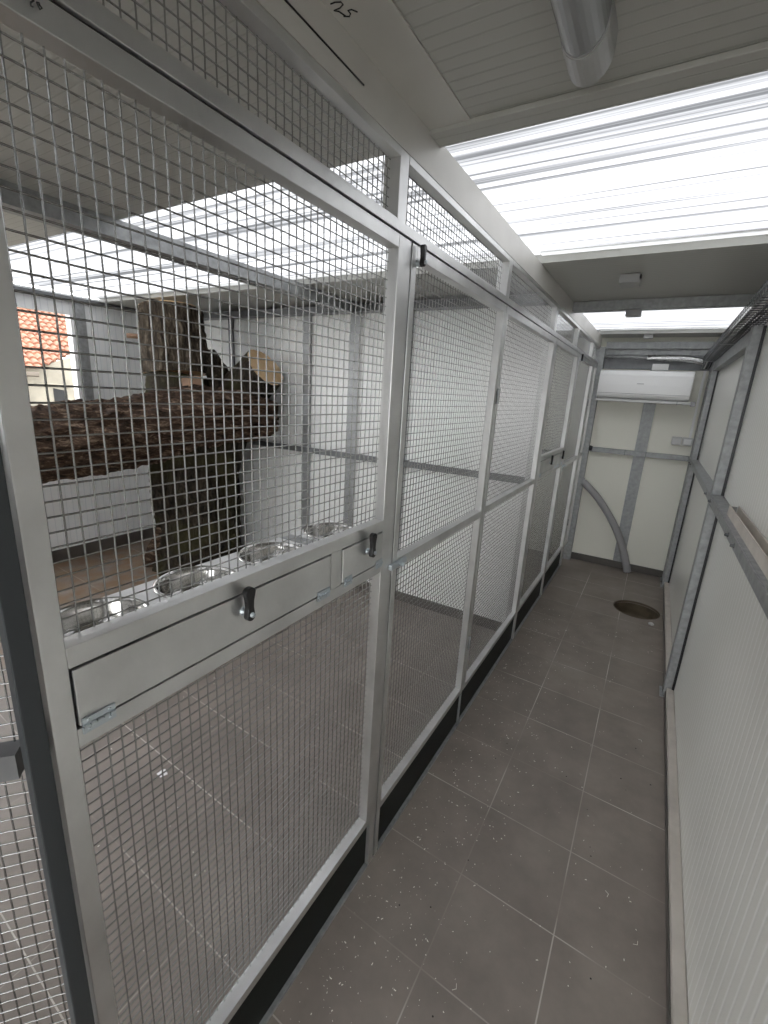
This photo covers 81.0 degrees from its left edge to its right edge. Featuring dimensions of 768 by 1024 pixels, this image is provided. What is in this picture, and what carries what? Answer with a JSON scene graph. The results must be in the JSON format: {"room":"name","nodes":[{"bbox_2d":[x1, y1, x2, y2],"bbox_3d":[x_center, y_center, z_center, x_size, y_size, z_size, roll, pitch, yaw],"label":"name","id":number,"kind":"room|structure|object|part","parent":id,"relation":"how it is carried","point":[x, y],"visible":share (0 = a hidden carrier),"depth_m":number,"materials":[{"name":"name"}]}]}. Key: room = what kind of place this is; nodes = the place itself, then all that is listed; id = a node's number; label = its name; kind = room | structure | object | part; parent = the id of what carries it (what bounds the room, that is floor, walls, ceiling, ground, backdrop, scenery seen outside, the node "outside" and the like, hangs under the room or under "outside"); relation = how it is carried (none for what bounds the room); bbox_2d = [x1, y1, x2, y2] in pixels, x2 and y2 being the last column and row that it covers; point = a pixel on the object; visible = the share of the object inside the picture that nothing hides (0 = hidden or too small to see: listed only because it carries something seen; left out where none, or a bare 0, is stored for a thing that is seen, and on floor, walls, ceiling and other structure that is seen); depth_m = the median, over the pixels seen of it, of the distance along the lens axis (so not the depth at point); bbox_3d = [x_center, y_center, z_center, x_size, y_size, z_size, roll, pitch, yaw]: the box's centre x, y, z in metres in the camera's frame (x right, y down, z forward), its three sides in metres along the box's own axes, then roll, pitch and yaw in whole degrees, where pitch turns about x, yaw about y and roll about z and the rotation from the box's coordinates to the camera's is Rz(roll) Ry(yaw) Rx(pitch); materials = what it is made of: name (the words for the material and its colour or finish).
{"room":"animal enclosure corridor","nodes":[
{"label":"animal enclosure corridor","id":0,"kind":"room"},
{"bbox_2d":[13,283,155,550],"bbox_3d":[-2.780,-0.601,3.474,0.050,2.150,6.370,12,17,29],"label":"wall","id":1,"kind":"structure","parent":0,"point":[23,300],"depth_m":3.92,"materials":[{"name":"paint"}]},
{"bbox_2d":[65,315,81,398],"bbox_3d":[-3.356,-0.830,2.367,0.080,0.898,3.215,12,17,29],"label":"window","id":2,"kind":"structure","parent":1,"relation":"in","point":[69,322],"depth_m":3.66,"materials":[{"name":"white"}]},
{"bbox_2d":[14,286,138,311],"bbox_3d":[-3.203,-1.399,2.336,0.050,0.029,4.320,12,17,29],"label":"rail","id":3,"kind":"object","parent":1,"relation":"attached to","point":[15,287],"visible":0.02,"depth_m":3.51,"materials":[{"name":"metal"}]},
{"bbox_2d":[74,303,93,400],"bbox_3d":[-2.472,-1.149,3.732,0.030,1.070,0.070,12,17,29],"label":"batten","id":4,"kind":"object","parent":1,"relation":"attached to","point":[79,308],"visible":0.5,"depth_m":3.68,"materials":[{"name":"metal"}]},
{"bbox_2d":[52,527,155,561],"bbox_3d":[-3.309,0.579,2.911,0.012,0.105,4.429,12,17,29],"label":"baseboard","id":5,"kind":"structure","parent":1,"relation":"attached to","point":[61,554],"depth_m":4.09,"materials":[{"name":"tile"}]},
{"bbox_2d":[93,256,498,298],"bbox_3d":[-0.867,-1.450,2.846,3.530,0.006,0.049,12,17,29],"label":"trim","id":6,"kind":"structure","parent":1,"relation":"attached to","point":[492,257],"depth_m":2.64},
{"bbox_2d":[0,539,665,1023],"bbox_3d":[-0.878,0.855,2.638,4.735,0.020,6.570,12,17,29],"label":"floor","id":7,"kind":"structure","parent":0,"point":[620,823],"depth_m":1.62,"materials":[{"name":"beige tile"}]},
{"bbox_2d":[0,447,94,1023],"bbox_3d":[-0.436,0.437,0.591,0.033,1.886,0.029,12,17,29],"label":"fence post","id":8,"kind":"object","parent":7,"relation":"on","point":[15,632],"visible":1,"depth_m":0.54,"materials":[{"name":"grey"}]},
{"bbox_2d":[0,641,69,1023],"bbox_3d":[-0.746,0.369,0.473,0.620,1.663,0.028,-2,16,-19],"label":"wire mesh","id":9,"kind":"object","parent":8,"relation":"attached to","point":[11,760],"depth_m":0.62,"materials":[{"name":"metal"}]},
{"bbox_3d":[-0.746,0.369,0.473,0.620,1.663,0.028,-2,16,-19],"label":"frame","id":10,"kind":"part","parent":9,"relation":"part of","materials":[{"name":"metal"}]},
{"bbox_2d":[157,769,167,777],"bbox_3d":[-0.897,1.056,1.820,0.036,0.009,0.032,14,18,36],"label":"paper scrap","id":11,"kind":"object","parent":7,"relation":"on","point":[160,772],"visible":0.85,"depth_m":1.82,"materials":[{"name":"white"}]},
{"bbox_2d":[145,349,283,576],"bbox_3d":[-1.434,-0.378,3.645,1.094,1.821,0.805,12,17,29],"label":"trunk","id":12,"kind":"object","parent":7,"relation":"on","point":[156,478],"visible":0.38,"depth_m":3.54,"materials":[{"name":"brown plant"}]},
{"bbox_2d":[31,384,278,483],"bbox_3d":[-1.732,-0.586,3.395,1.816,0.768,0.559,-2,16,-20],"label":"fallen log","id":13,"kind":"object","parent":12,"relation":"on","point":[58,411],"visible":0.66,"depth_m":3.19,"materials":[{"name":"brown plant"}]},
{"bbox_2d":[145,371,208,391],"bbox_3d":[-1.602,-0.960,3.515,0.476,0.250,0.499,1,15,-9],"label":"wood block","id":14,"kind":"object","parent":13,"relation":"on","point":[161,382],"visible":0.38,"depth_m":3.31,"materials":[{"name":"brown wood"}]},
{"bbox_2d":[126,300,207,375],"bbox_3d":[-1.628,-1.314,3.458,0.513,0.534,0.512,12,17,29],"label":"stump","id":15,"kind":"object","parent":14,"relation":"on","point":[156,307],"visible":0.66,"depth_m":3.29,"materials":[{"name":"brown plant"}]},
{"bbox_2d":[228,827,367,1023],"bbox_3d":[-0.271,1.175,1.156,0.030,0.189,0.806,12,17,29],"label":"board","id":16,"kind":"object","parent":7,"relation":"on","point":[275,982],"visible":0.83,"depth_m":1.23,"materials":[{"name":"metal"}]},
{"bbox_2d":[0,0,411,1023],"bbox_3d":[-0.198,0.264,0.923,0.057,1.694,0.836,12,17,29],"label":"fence","id":17,"kind":"object","parent":16,"relation":"on","point":[93,680],"visible":1,"depth_m":0.71,"materials":[{"name":"metal"}]},
{"bbox_2d":[102,520,333,603],"bbox_3d":[-0.284,0.115,0.924,0.141,0.016,0.742,12,17,29],"label":"board","id":18,"kind":"object","parent":17,"relation":"attached to","point":[233,564],"visible":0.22,"depth_m":0.91,"materials":[{"name":"white"}]},
{"bbox_2d":[60,597,149,637],"bbox_3d":[-0.434,0.182,0.684,0.149,0.049,0.149,12,17,29],"label":"bowl","id":19,"kind":"object","parent":18,"relation":"in","point":[84,618],"visible":0.17,"depth_m":0.73,"materials":[{"name":"silver metal"}]},
{"bbox_2d":[152,565,235,597],"bbox_3d":[-0.343,0.148,0.832,0.149,0.049,0.149,12,17,29],"label":"bowl","id":20,"kind":"object","parent":18,"relation":"in","point":[186,581],"visible":0.27,"depth_m":0.87,"materials":[{"name":"silver metal"}]},
{"bbox_2d":[238,542,300,564],"bbox_3d":[-0.245,0.112,0.990,0.149,0.049,0.149,12,17,29],"label":"bowl","id":21,"kind":"object","parent":18,"relation":"in","point":[257,555],"visible":0.2,"depth_m":1.04,"materials":[{"name":"silver metal"}]},
{"bbox_2d":[304,522,353,539],"bbox_3d":[-0.134,0.070,1.171,0.149,0.049,0.149,12,17,29],"label":"bowl","id":22,"kind":"object","parent":18,"relation":"in","point":[326,523],"visible":0.21,"depth_m":1.22,"materials":[{"name":"silver metal"}]},
{"bbox_2d":[99,615,636,1021],"bbox_3d":[0.207,0.970,2.391,2.169,0.001,3.234,12,17,29],"label":"chips","id":23,"kind":"object","parent":7,"relation":"on","point":[559,615],"visible":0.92,"depth_m":1.52,"materials":[{"name":"beige"}]},
{"bbox_2d":[365,816,374,863],"bbox_3d":[-0.055,1.094,1.507,0.029,0.190,0.030,12,17,29],"label":"post foot","id":24,"kind":"object","parent":7,"relation":"on","point":[370,828],"visible":0.62,"depth_m":1.50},
{"bbox_2d":[372,809,379,854],"bbox_3d":[-0.036,1.087,1.538,0.029,0.190,0.020,12,17,29],"label":"post foot","id":25,"kind":"object","parent":7,"relation":"on","point":[376,823],"visible":0.47,"depth_m":1.53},
{"bbox_2d":[377,696,458,849],"bbox_3d":[0.162,1.013,1.857,0.030,0.189,0.741,12,17,29],"label":"board","id":26,"kind":"object","parent":7,"relation":"on","point":[402,793],"visible":0.61,"depth_m":1.79,"materials":[{"name":"metal"}]},
{"bbox_2d":[456,692,461,722],"bbox_3d":[0.401,0.121,1.955,0.027,1.886,0.006,12,17,29],"label":"fence post","id":27,"kind":"object","parent":7,"relation":"on","point":[460,695],"visible":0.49,"depth_m":2.17,"materials":[{"name":"metal"}]},
{"bbox_2d":[376,243,506,811],"bbox_3d":[0.214,0.109,1.591,0.057,1.695,0.804,12,17,29],"label":"door","id":28,"kind":"structure","parent":27,"relation":"attached to","point":[420,258],"depth_m":1.56,"materials":[{"name":"metal"}]},
{"bbox_2d":[458,618,513,723],"bbox_3d":[0.601,0.848,2.570,0.030,0.189,0.942,12,17,29],"label":"board","id":29,"kind":"object","parent":7,"relation":"on","point":[472,689],"visible":0.68,"depth_m":2.50,"materials":[{"name":"metal"}]},
{"bbox_2d":[462,306,555,689],"bbox_3d":[0.653,-0.061,2.328,0.030,1.694,0.945,12,17,29],"label":"mesh panel","id":30,"kind":"object","parent":29,"relation":"on","point":[511,314],"visible":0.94,"depth_m":2.33,"materials":[{"name":"metal"}]},
{"bbox_2d":[514,578,541,636],"bbox_3d":[1.069,0.673,3.328,0.030,0.189,0.797,12,17,29],"label":"board","id":31,"kind":"object","parent":7,"relation":"on","point":[523,613],"visible":0.61,"depth_m":3.30,"materials":[{"name":"metal"}]},
{"bbox_2d":[518,339,579,610],"bbox_3d":[1.142,-0.238,3.094,0.057,1.694,0.836,12,17,29],"label":"door","id":32,"kind":"structure","parent":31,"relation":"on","point":[550,461],"depth_m":3.16,"materials":[{"name":"metal"}]},
{"bbox_2d":[506,338,556,638],"bbox_3d":[0.885,-0.068,2.770,0.064,1.886,0.032,12,17,29],"label":"fence post","id":33,"kind":"object","parent":7,"relation":"on","point":[534,416],"visible":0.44,"depth_m":2.72,"materials":[{"name":"metal"}]},
{"bbox_2d":[539,574,544,594],"bbox_3d":[1.285,0.592,3.679,0.029,0.190,0.040,12,17,29],"label":"post foot","id":34,"kind":"object","parent":7,"relation":"on","point":[542,582],"visible":0.49,"depth_m":3.66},
{"bbox_2d":[542,551,560,593],"bbox_3d":[1.498,0.513,4.022,0.030,0.189,0.779,12,17,29],"label":"board","id":35,"kind":"object","parent":7,"relation":"on","point":[549,574],"visible":0.61,"depth_m":4.02,"materials":[{"name":"metal"}]},
{"bbox_2d":[559,363,594,565],"bbox_3d":[1.765,-0.389,4.163,0.030,1.886,0.074,12,17,29],"label":"fence post","id":36,"kind":"object","parent":7,"relation":"on","point":[561,554],"visible":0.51,"depth_m":4.15,"materials":[{"name":"metal"}]},
{"bbox_2d":[30,0,597,364],"bbox_3d":[0.725,-0.895,2.166,0.054,0.040,4.670,12,17,29],"label":"header beam","id":37,"kind":"structure","parent":36,"relation":"on","point":[88,12],"depth_m":0.61,"materials":[{"name":"metal"}]},
{"bbox_2d":[91,0,400,218],"bbox_3d":[-0.220,-0.621,0.588,0.030,0.137,0.935,12,17,29],"label":"mesh panel","id":38,"kind":"object","parent":37,"relation":"on","point":[256,20],"visible":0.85,"depth_m":0.69,"materials":[{"name":"metal"}]},
{"bbox_2d":[382,147,409,224],"bbox_3d":[0.025,-0.716,0.998,0.042,0.137,0.038,12,17,29],"label":"post","id":39,"kind":"object","parent":37,"relation":"on","point":[398,173],"visible":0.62,"depth_m":0.98,"materials":[{"name":"metal"}]},
{"bbox_2d":[406,156,509,296],"bbox_3d":[0.243,-0.794,1.339,0.030,0.137,0.786,12,17,29],"label":"mesh panel","id":40,"kind":"object","parent":37,"relation":"on","point":[417,174],"visible":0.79,"depth_m":1.24,"materials":[{"name":"metal"}]},
{"bbox_2d":[496,257,512,298],"bbox_3d":[0.451,-0.875,1.688,0.042,0.137,0.041,12,17,29],"label":"post","id":41,"kind":"object","parent":37,"relation":"on","point":[506,271],"visible":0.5,"depth_m":1.67,"materials":[{"name":"metal"}]},
{"bbox_2d":[509,260,557,330],"bbox_3d":[0.689,-0.961,2.061,0.030,0.137,0.858,12,17,29],"label":"mesh panel","id":42,"kind":"object","parent":37,"relation":"on","point":[517,270],"visible":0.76,"depth_m":2.01,"materials":[{"name":"metal"}]},
{"bbox_2d":[547,305,559,331],"bbox_3d":[0.918,-1.050,2.445,0.042,0.137,0.054,12,17,29],"label":"post","id":43,"kind":"object","parent":37,"relation":"on","point":[555,310],"visible":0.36,"depth_m":2.42,"materials":[{"name":"metal"}]},
{"bbox_2d":[556,307,578,346],"bbox_3d":[1.117,-1.122,2.755,0.030,0.137,0.695,12,17,29],"label":"mesh panel","id":44,"kind":"object","parent":37,"relation":"on","point":[562,313],"visible":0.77,"depth_m":2.76,"materials":[{"name":"metal"}]},
{"bbox_2d":[571,326,579,346],"bbox_3d":[1.301,-1.194,3.065,0.042,0.137,0.039,12,17,29],"label":"post","id":45,"kind":"object","parent":37,"relation":"on","point":[576,333],"visible":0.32,"depth_m":3.05,"materials":[{"name":"metal"}]},
{"bbox_2d":[577,327,593,356],"bbox_3d":[1.515,-1.271,3.400,0.030,0.137,0.770,12,17,29],"label":"mesh panel","id":46,"kind":"object","parent":37,"relation":"on","point":[582,332],"visible":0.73,"depth_m":3.42,"materials":[{"name":"metal"}]},
{"bbox_2d":[587,341,594,357],"bbox_3d":[1.718,-1.350,3.741,0.042,0.137,0.039,12,17,29],"label":"post","id":47,"kind":"object","parent":37,"relation":"on","point":[591,345],"visible":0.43,"depth_m":3.72,"materials":[{"name":"metal"}]},
{"bbox_2d":[592,342,599,361],"bbox_3d":[1.837,-1.391,3.922,0.030,0.137,0.400,12,17,29],"label":"mesh panel","id":48,"kind":"object","parent":37,"relation":"on","point":[596,345],"visible":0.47,"depth_m":3.99,"materials":[{"name":"metal"}]},
{"bbox_2d":[545,354,593,572],"bbox_3d":[1.556,-0.393,3.766,0.057,1.695,0.812,12,17,29],"label":"door","id":49,"kind":"structure","parent":36,"relation":"attached to","point":[583,398],"depth_m":3.89,"materials":[{"name":"metal"}]},
{"bbox_2d":[564,364,596,545],"bbox_3d":[1.840,-0.506,4.251,0.030,1.694,0.190,12,17,29],"label":"mesh panel","id":50,"kind":"object","parent":36,"relation":"attached to","point":[595,365],"visible":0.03,"depth_m":4.27,"materials":[{"name":"metal"}]},
{"bbox_2d":[562,347,605,559],"bbox_3d":[1.923,-0.514,4.359,0.085,2.045,0.070,12,17,29],"label":"fence post","id":51,"kind":"object","parent":7,"relation":"on","point":[600,353],"visible":0.53,"depth_m":4.31,"materials":[{"name":"metal"}]},
{"bbox_2d":[581,478,630,572],"bbox_3d":[2.142,0.129,4.337,0.573,0.851,0.076,12,17,29],"label":"hose","id":52,"kind":"object","parent":7,"relation":"on","point":[592,491],"visible":1,"depth_m":4.29,"materials":[{"name":"grey"}]},
{"bbox_2d":[613,600,659,619],"bbox_3d":[1.982,0.819,3.553,0.328,0.112,0.328,12,17,29],"label":"drain hole","id":53,"kind":"object","parent":7,"relation":"in","point":[634,610],"visible":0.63,"depth_m":3.67,"materials":[{"name":"brown"}]},
{"bbox_2d":[660,365,711,580],"bbox_3d":[2.659,-0.295,3.941,0.060,1.918,0.115,12,17,29],"label":"wall post","id":54,"kind":"object","parent":7,"relation":"on","point":[661,578],"visible":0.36,"depth_m":3.92,"materials":[{"name":"metal"}]},
{"bbox_2d":[660,361,718,587],"bbox_3d":[2.573,-0.263,3.801,0.060,1.918,0.140,12,17,29],"label":"wall post","id":55,"kind":"object","parent":7,"relation":"on","point":[713,376],"visible":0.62,"depth_m":3.75,"materials":[{"name":"metal"}]},
{"bbox_2d":[659,325,766,696],"bbox_3d":[1.631,0.089,2.275,0.060,1.918,0.105,12,17,29],"label":"wall post","id":56,"kind":"object","parent":7,"relation":"on","point":[757,333],"visible":0.8,"depth_m":2.20,"materials":[{"name":"metal"}]},
{"bbox_3d":[1.562,1.002,2.528,0.020,0.020,0.105,12,17,29],"label":"foot plate","id":57,"kind":"part","parent":56,"relation":"part of","materials":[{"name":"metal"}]},
{"bbox_2d":[203,294,548,621],"bbox_3d":[-0.606,-0.518,3.667,3.510,2.130,0.040,12,17,29],"label":"wall","id":58,"kind":"structure","parent":0,"point":[216,345],"depth_m":3.24,"materials":[{"name":"paint"}]},
{"bbox_2d":[228,319,234,369],"bbox_3d":[-1.345,-0.696,4.045,0.050,2.057,0.022,12,17,29],"label":"batten","id":59,"kind":"object","parent":58,"relation":"attached to","point":[232,320],"visible":0.18,"depth_m":3.84,"materials":[{"name":"metal"}]},
{"bbox_2d":[302,306,311,529],"bbox_3d":[-0.629,-0.547,3.637,0.075,2.057,0.022,12,17,29],"label":"batten","id":60,"kind":"object","parent":58,"relation":"attached to","point":[306,318],"visible":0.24,"depth_m":3.57,"materials":[{"name":"metal"}]},
{"bbox_2d":[343,303,361,523],"bbox_3d":[-0.253,-0.469,3.423,0.085,2.057,0.022,12,17,29],"label":"batten","id":61,"kind":"object","parent":58,"relation":"attached to","point":[352,316],"visible":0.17,"depth_m":3.34,"materials":[{"name":"metal"}]},
{"bbox_2d":[242,544,501,630],"bbox_3d":[-0.679,0.480,3.912,3.477,0.070,0.012,12,17,29],"label":"baseboard","id":62,"kind":"structure","parent":58,"relation":"attached to","point":[364,585],"depth_m":3.32,"materials":[{"name":"tile"}]},
{"bbox_2d":[203,294,547,320],"bbox_3d":[-0.588,-1.493,3.352,3.499,0.045,0.090,12,17,29],"label":"rail","id":63,"kind":"object","parent":58,"relation":"attached to","point":[253,313],"visible":0.36,"depth_m":3.15,"materials":[{"name":"metal"}]},
{"bbox_2d":[253,440,524,482],"bbox_3d":[-0.136,-0.400,3.340,2.335,0.042,0.022,12,17,29],"label":"wall rail","id":64,"kind":"object","parent":58,"relation":"attached to","point":[262,443],"visible":0.57,"depth_m":3.32,"materials":[{"name":"metal"}]},
{"bbox_2d":[395,311,414,590],"bbox_3d":[0.115,-0.392,3.214,0.070,2.057,0.022,12,17,29],"label":"batten","id":65,"kind":"object","parent":58,"relation":"attached to","point":[413,311],"visible":0.14,"depth_m":3.14,"materials":[{"name":"metal"}]},
{"bbox_2d":[0,0,767,337],"bbox_3d":[-0.386,-1.374,2.687,4.535,0.050,4.920,12,17,29],"label":"ceiling","id":66,"kind":"structure","parent":0,"point":[694,161],"depth_m":1.25,"materials":[{"name":"plastic"}]},
{"bbox_2d":[0,179,356,312],"bbox_3d":[-1.357,-1.004,1.318,0.100,0.067,4.370,12,17,29],"label":"ceiling beam","id":67,"kind":"structure","parent":66,"relation":"attached to","point":[10,199],"depth_m":1.84,"materials":[{"name":"metal"}]},
{"bbox_2d":[256,0,601,346],"bbox_3d":[0.387,-0.922,1.416,0.104,0.084,6.280,12,17,29],"label":"ceiling beam","id":68,"kind":"structure","parent":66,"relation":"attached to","point":[369,48],"depth_m":0.85,"materials":[{"name":"white"}]},
{"bbox_2d":[550,0,617,87],"bbox_3d":[0.029,-0.638,0.241,0.073,0.068,1.238,12,17,29],"label":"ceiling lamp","id":69,"kind":"object","parent":66,"relation":"attached to","point":[587,29],"visible":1,"depth_m":0.68,"materials":[{"name":"grey"}]},
{"bbox_2d":[550,0,611,55],"bbox_3d":[0.031,-0.640,0.243,0.070,0.065,1.085,12,17,29],"label":"diffuser","id":70,"kind":"object","parent":69,"relation":"attached to","point":[583,26],"depth_m":0.66,"materials":[{"name":"grey"}]},
{"bbox_2d":[619,273,641,287],"bbox_3d":[1.163,-1.090,2.120,0.089,0.037,0.120,12,17,29],"label":"junction box","id":71,"kind":"object","parent":66,"relation":"attached to","point":[633,280],"visible":1,"depth_m":2.08,"materials":[{"name":"grey plastic"}]},
{"bbox_2d":[643,334,653,338],"bbox_3d":[2.220,-1.473,3.775,0.070,0.031,0.060,12,17,29],"label":"junction box","id":72,"kind":"object","parent":66,"relation":"attached to","point":[646,336],"visible":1,"depth_m":3.75,"materials":[{"name":"grey plastic"}]},
{"bbox_2d":[600,327,727,330],"bbox_3d":[2.247,-1.486,3.647,0.905,0.006,0.059,12,17,29],"label":"trim","id":73,"kind":"structure","parent":66,"relation":"attached to","point":[678,327],"depth_m":3.62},
{"bbox_2d":[572,293,761,312],"bbox_3d":[1.546,-1.170,2.530,0.902,0.051,0.070,12,17,29],"label":"ceiling beam","id":74,"kind":"structure","parent":66,"relation":"attached to","point":[736,300],"depth_m":2.49,"materials":[{"name":"metal"}]},
{"bbox_2d":[625,309,641,317],"bbox_3d":[1.443,-1.148,2.599,0.080,0.036,0.060,12,17,29],"label":"junction box","id":75,"kind":"object","parent":74,"relation":"attached to","point":[629,312],"visible":1,"depth_m":2.58,"materials":[{"name":"grey plastic"}]},
{"bbox_2d":[528,337,723,570],"bbox_3d":[0.814,-0.816,5.052,4.485,2.150,0.050,12,17,29],"label":"wall","id":76,"kind":"structure","parent":0,"point":[616,424],"depth_m":4.21,"materials":[{"name":"paint"}]},
{"bbox_2d":[571,552,662,576],"bbox_3d":[2.258,0.510,4.429,0.934,0.068,0.012,12,17,29],"label":"baseboard","id":77,"kind":"structure","parent":76,"relation":"attached to","point":[602,561],"depth_m":4.42,"materials":[{"name":"tile"}]},
{"bbox_2d":[613,370,655,561],"bbox_3d":[2.345,-0.439,4.157,0.096,1.912,0.012,12,17,29],"label":"batten","id":78,"kind":"object","parent":76,"relation":"attached to","point":[648,410],"visible":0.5,"depth_m":4.18,"materials":[{"name":"metal"}]},
{"bbox_2d":[589,447,689,460],"bbox_3d":[2.318,-0.535,4.123,0.809,0.048,0.034,12,17,29],"label":"wall rail","id":79,"kind":"object","parent":76,"relation":"attached to","point":[594,449],"visible":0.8,"depth_m":4.09,"materials":[{"name":"metal"}]},
{"bbox_2d":[596,398,695,406],"bbox_3d":[2.283,-0.969,3.954,0.758,0.040,0.184,12,17,29],"label":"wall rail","id":80,"kind":"object","parent":76,"relation":"attached to","point":[692,404],"visible":1,"depth_m":3.86,"materials":[{"name":"grey metal"}]},
{"bbox_2d":[597,364,694,401],"bbox_3d":[2.266,-1.130,3.915,0.706,0.302,0.206,12,17,29],"label":"air conditioner","id":81,"kind":"object","parent":76,"relation":"attached to","point":[658,384],"visible":0.98,"depth_m":3.83,"materials":[{"name":"white plastic"}]},
{"bbox_2d":[652,364,668,370],"bbox_3d":[2.363,-1.236,3.846,0.120,0.052,0.100,12,17,29],"label":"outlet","id":82,"kind":"object","parent":81,"relation":"attached to","point":[655,367],"depth_m":3.81,"materials":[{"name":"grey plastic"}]},
{"bbox_2d":[603,355,710,370],"bbox_3d":[2.393,-1.305,3.924,0.857,0.121,0.015,12,17,29],"label":"wall plate","id":83,"kind":"object","parent":76,"relation":"attached to","point":[613,363],"visible":0.5,"depth_m":3.97,"materials":[{"name":"metal"}]},
{"bbox_2d":[604,355,705,364],"bbox_3d":[2.322,-1.315,3.886,0.767,0.081,0.117,12,17,29],"label":"insulated pipe","id":84,"kind":"object","parent":83,"relation":"attached to","point":[665,358],"visible":0.95,"depth_m":3.81,"materials":[{"name":"metal"}]},
{"bbox_2d":[606,342,716,348],"bbox_3d":[2.386,-1.430,3.867,0.857,0.055,0.069,12,17,29],"label":"ceiling beam","id":85,"kind":"structure","parent":76,"relation":"attached to","point":[610,345],"depth_m":3.84,"materials":[{"name":"metal"}]},
{"bbox_2d":[606,349,716,354],"bbox_3d":[2.396,-1.386,3.900,0.857,0.044,0.021,12,17,29],"label":"wall plate","id":86,"kind":"object","parent":76,"relation":"attached to","point":[608,351],"visible":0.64,"depth_m":3.90,"materials":[{"name":"metal"}]},
{"bbox_2d":[671,437,681,444],"bbox_3d":[2.571,-0.625,3.953,0.072,0.068,0.047,12,17,29],"label":"switch box","id":87,"kind":"object","parent":76,"relation":"attached to","point":[675,440],"visible":1,"depth_m":3.93,"materials":[{"name":"grey plastic"}]},
{"bbox_2d":[681,437,692,445],"bbox_3d":[2.640,-0.611,3.913,0.078,0.068,0.047,12,17,29],"label":"switch box","id":88,"kind":"object","parent":76,"relation":"attached to","point":[685,441],"visible":1,"depth_m":3.90,"materials":[{"name":"grey plastic"}]},
{"bbox_2d":[689,371,705,437],"bbox_3d":[2.672,-0.912,3.834,0.017,0.556,0.029,12,17,29],"label":"conduit","id":89,"kind":"object","parent":76,"relation":"attached to","point":[704,372],"visible":1,"depth_m":3.82,"materials":[{"name":"white plastic"}]},
{"bbox_2d":[669,289,767,1023],"bbox_3d":[1.099,0.207,1.268,0.050,2.150,6.370,12,17,29],"label":"wall","id":90,"kind":"structure","parent":0,"point":[721,689],"depth_m":1.35,"materials":[{"name":"paint"}]},
{"bbox_2d":[429,41,767,147],"bbox_3d":[0.507,-0.800,0.840,0.905,0.012,0.065,12,17,29],"label":"ceiling beam","id":91,"kind":"structure","parent":90,"relation":"attached to","point":[752,59],"depth_m":0.87,"materials":[{"name":"metal"}]},
{"bbox_2d":[540,228,767,255],"bbox_3d":[1.072,-1.046,1.743,0.905,0.006,0.049,12,17,29],"label":"trim","id":92,"kind":"structure","parent":90,"relation":"attached to","point":[758,231],"depth_m":1.74,"materials":[{"name":"metal"}]},
{"bbox_2d":[663,582,688,1023],"bbox_3d":[1.000,1.212,1.554,0.039,0.052,6.357,12,17,29],"label":"baseboard","id":93,"kind":"structure","parent":90,"relation":"attached to","point":[678,978],"depth_m":1.52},
{"bbox_2d":[688,457,767,618],"bbox_3d":[1.048,0.149,1.277,0.066,0.039,6.355,12,17,29],"label":"wall rail","id":94,"kind":"object","parent":90,"relation":"attached to","point":[719,504],"visible":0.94,"depth_m":1.49,"materials":[{"name":"metal"}]},
{"bbox_2d":[727,505,767,579],"bbox_3d":[0.816,0.205,0.862,0.032,0.040,2.200,12,17,29],"label":"channel","id":95,"kind":"object","parent":94,"relation":"on","point":[754,540],"visible":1,"depth_m":1.40,"materials":[{"name":"metal"}]},
{"bbox_2d":[713,331,749,370],"bbox_3d":[2.155,-0.972,2.789,0.042,0.070,1.741,12,17,29],"label":"rail","id":96,"kind":"object","parent":90,"relation":"attached to","point":[737,350],"visible":0.56,"depth_m":2.62,"materials":[{"name":"metal"}]},
{"bbox_2d":[703,279,767,361],"bbox_3d":[1.061,-0.641,1.058,0.111,0.051,6.212,12,17,29],"label":"cable tray","id":97,"kind":"object","parent":90,"relation":"attached to","point":[709,357],"visible":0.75,"depth_m":2.08,"materials":[{"name":"metal"}]},
{"bbox_2d":[701,295,766,368],"bbox_3d":[1.024,-0.614,1.097,0.027,0.080,6.204,12,17,29],"label":"cable","id":98,"kind":"object","parent":97,"relation":"in","point":[764,295],"visible":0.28,"depth_m":1.87,"materials":[{"name":"grey plastic"}]},
{"bbox_2d":[703,298,767,368],"bbox_3d":[1.038,-0.610,1.089,0.026,0.077,6.204,12,17,29],"label":"cable","id":99,"kind":"object","parent":97,"relation":"in","point":[767,298],"visible":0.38,"depth_m":2.04,"materials":[{"name":"grey plastic"}]},
{"bbox_2d":[706,304,767,368],"bbox_3d":[1.052,-0.607,1.081,0.025,0.076,6.203,12,17,29],"label":"cable","id":100,"kind":"object","parent":97,"relation":"in","point":[767,304],"visible":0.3,"depth_m":2.18,"materials":[{"name":"grey plastic"}]},
{"bbox_2d":[708,308,767,368],"bbox_3d":[1.066,-0.605,1.073,0.026,0.078,6.204,12,17,29],"label":"cable","id":101,"kind":"object","parent":97,"relation":"in","point":[767,308],"visible":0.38,"depth_m":2.22,"materials":[{"name":"grey plastic"}]},
{"bbox_2d":[714,295,767,352],"bbox_3d":[1.035,-0.656,1.042,0.017,0.030,6.140,12,17,29],"label":"cable","id":102,"kind":"object","parent":97,"relation":"in","point":[767,295],"visible":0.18,"depth_m":2.02,"materials":[{"name":"grey plastic"}]},
{"bbox_2d":[719,315,767,355],"bbox_3d":[1.070,-0.626,1.028,0.019,0.019,6.140,12,17,29],"label":"cable","id":103,"kind":"object","parent":97,"relation":"in","point":[766,315],"visible":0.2,"depth_m":2.32,"materials":[{"name":"grey plastic"}]},
{"label":"outside","id":104,"kind":"structure","parent":0,"visible":0},
{"bbox_3d":[2.401,2.113,4.994,80.000,0.100,70.000,12,17,29],"label":"ground","id":105,"kind":"structure","parent":104,"visible":0},
{"bbox_2d":[17,307,74,405],"bbox_3d":[-9.592,-2.524,9.624,4.238,5.157,9.200,16,19,39],"label":"house","id":106,"kind":"structure","parent":105,"relation":"on","point":[26,320],"depth_m":9.87,"materials":[{"name":"tile"}]}
]}

